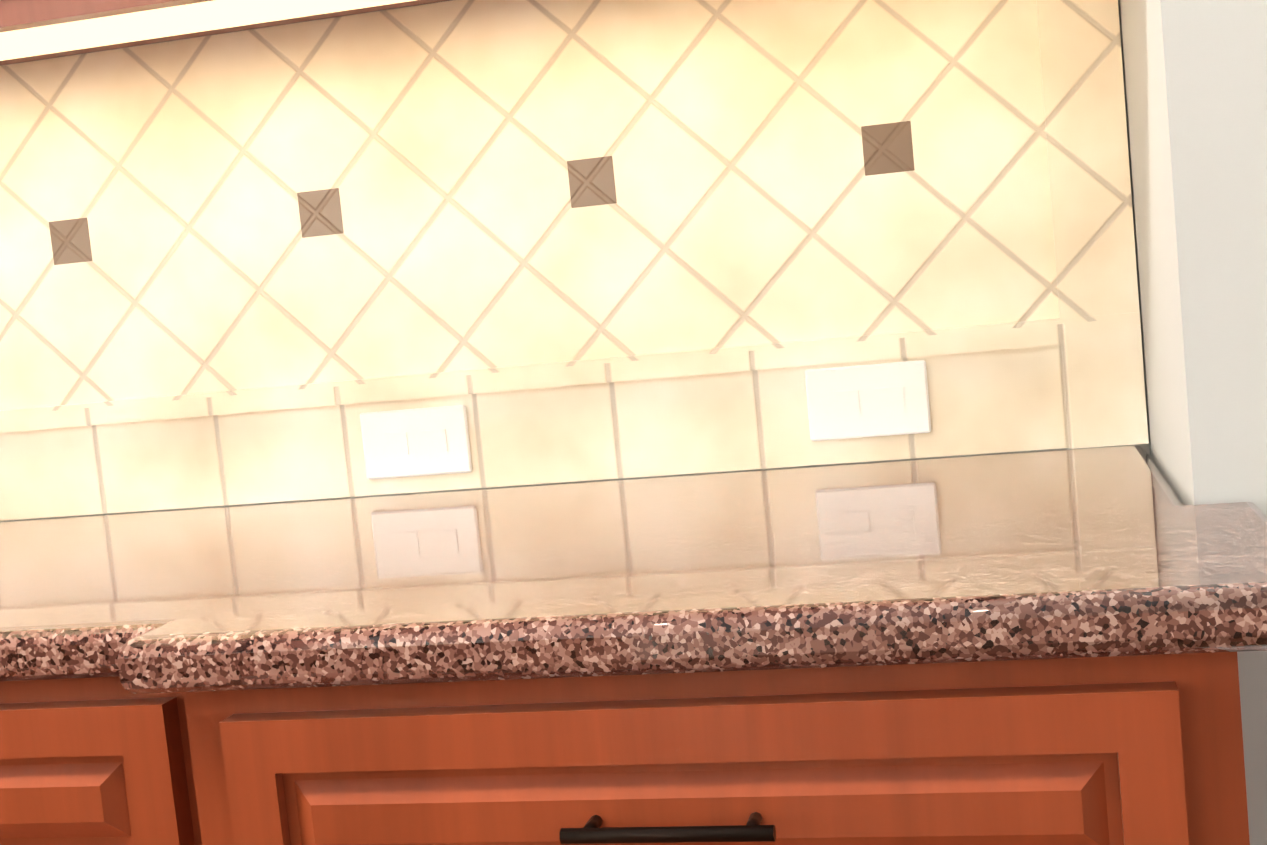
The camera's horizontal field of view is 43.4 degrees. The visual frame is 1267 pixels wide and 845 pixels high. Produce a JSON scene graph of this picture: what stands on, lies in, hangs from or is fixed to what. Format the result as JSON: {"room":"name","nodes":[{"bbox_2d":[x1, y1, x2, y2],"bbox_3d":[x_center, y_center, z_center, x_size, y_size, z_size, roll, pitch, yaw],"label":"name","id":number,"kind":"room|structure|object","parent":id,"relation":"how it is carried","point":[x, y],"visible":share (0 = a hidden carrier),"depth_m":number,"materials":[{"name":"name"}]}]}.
{"room":"kitchen","nodes":[
{"label":"kitchen","id":0,"kind":"room"},
{"bbox_2d":[0,0,1149,522],"bbox_3d":[-1.564,-0.548,2.064,4.160,3.260,0.200,-4,5,14],"label":"wall","id":1,"kind":"structure","parent":0,"point":[1146,446],"depth_m":1.67,"materials":[{"name":"beige paint"}]},
{"bbox_2d":[0,0,392,64],"bbox_3d":[-0.719,-0.985,1.528,0.806,1.215,0.336,-4,5,14],"label":"upper cabinet","id":2,"kind":"object","parent":1,"relation":"attached to","point":[30,30],"depth_m":1.54,"materials":[{"name":"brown wood"}]},
{"bbox_2d":[380,0,448,7],"bbox_3d":[-0.050,-1.036,1.366,0.806,1.215,0.336,-4,5,14],"label":"upper cabinet","id":3,"kind":"object","parent":1,"relation":"attached to","point":[395,3],"depth_m":1.63,"materials":[{"name":"brown wood"}]},
{"bbox_2d":[0,0,1148,520],"bbox_3d":[-1.158,-0.357,1.875,3.308,1.006,0.021,-4,5,14],"label":"tile backsplash","id":4,"kind":"structure","parent":1,"relation":"attached to","point":[562,240],"depth_m":1.64,"materials":[{"name":"beige tile"}]},
{"bbox_2d":[360,405,471,478],"bbox_3d":[-0.232,0.021,1.696,0.120,0.072,0.006,-4,5,14],"label":"light switch","id":5,"kind":"object","parent":4,"relation":"attached to","point":[417,442],"visible":1,"depth_m":1.70,"materials":[{"name":"white plastic"}]},
{"bbox_2d":[804,360,930,440],"bbox_3d":[0.232,-0.021,1.583,0.120,0.072,0.006,-4,5,14],"label":"outlet","id":6,"kind":"object","parent":4,"relation":"attached to","point":[871,400],"visible":1,"depth_m":1.58,"materials":[{"name":"white plastic"}]},
{"bbox_2d":[1118,0,1266,844],"bbox_3d":[2.239,-0.823,0.951,3.775,3.260,0.580,-4,5,14],"label":"wall","id":7,"kind":"structure","parent":0,"point":[1195,78],"depth_m":1.16,"materials":[{"name":"paint"}]},
{"bbox_3d":[-2.969,1.520,-0.584,13.500,0.120,12.000,-4,5,14],"label":"floor","id":8,"kind":"structure","parent":0,"visible":0},
{"bbox_2d":[0,704,151,844],"bbox_3d":[-0.522,0.601,1.509,0.701,0.875,0.616,-4,5,14],"label":"drawer","id":9,"kind":"object","parent":8,"relation":"on","point":[69,776],"depth_m":1.13,"materials":[{"name":"brown wood"}]},
{"bbox_2d":[132,632,1266,844],"bbox_3d":[0.135,0.552,1.325,0.665,0.875,0.666,-4,5,14],"label":"base cabinet","id":10,"kind":"object","parent":8,"relation":"on","point":[1032,648],"depth_m":0.96,"materials":[{"name":"brown wood"}]},
{"bbox_2d":[0,445,1266,707],"bbox_3d":[-1.161,0.195,1.585,3.354,0.039,0.673,-4,5,14],"label":"countertop","id":11,"kind":"structure","parent":10,"relation":"on","point":[1076,544],"depth_m":1.12,"materials":[{"name":"brown stone"}]}
]}

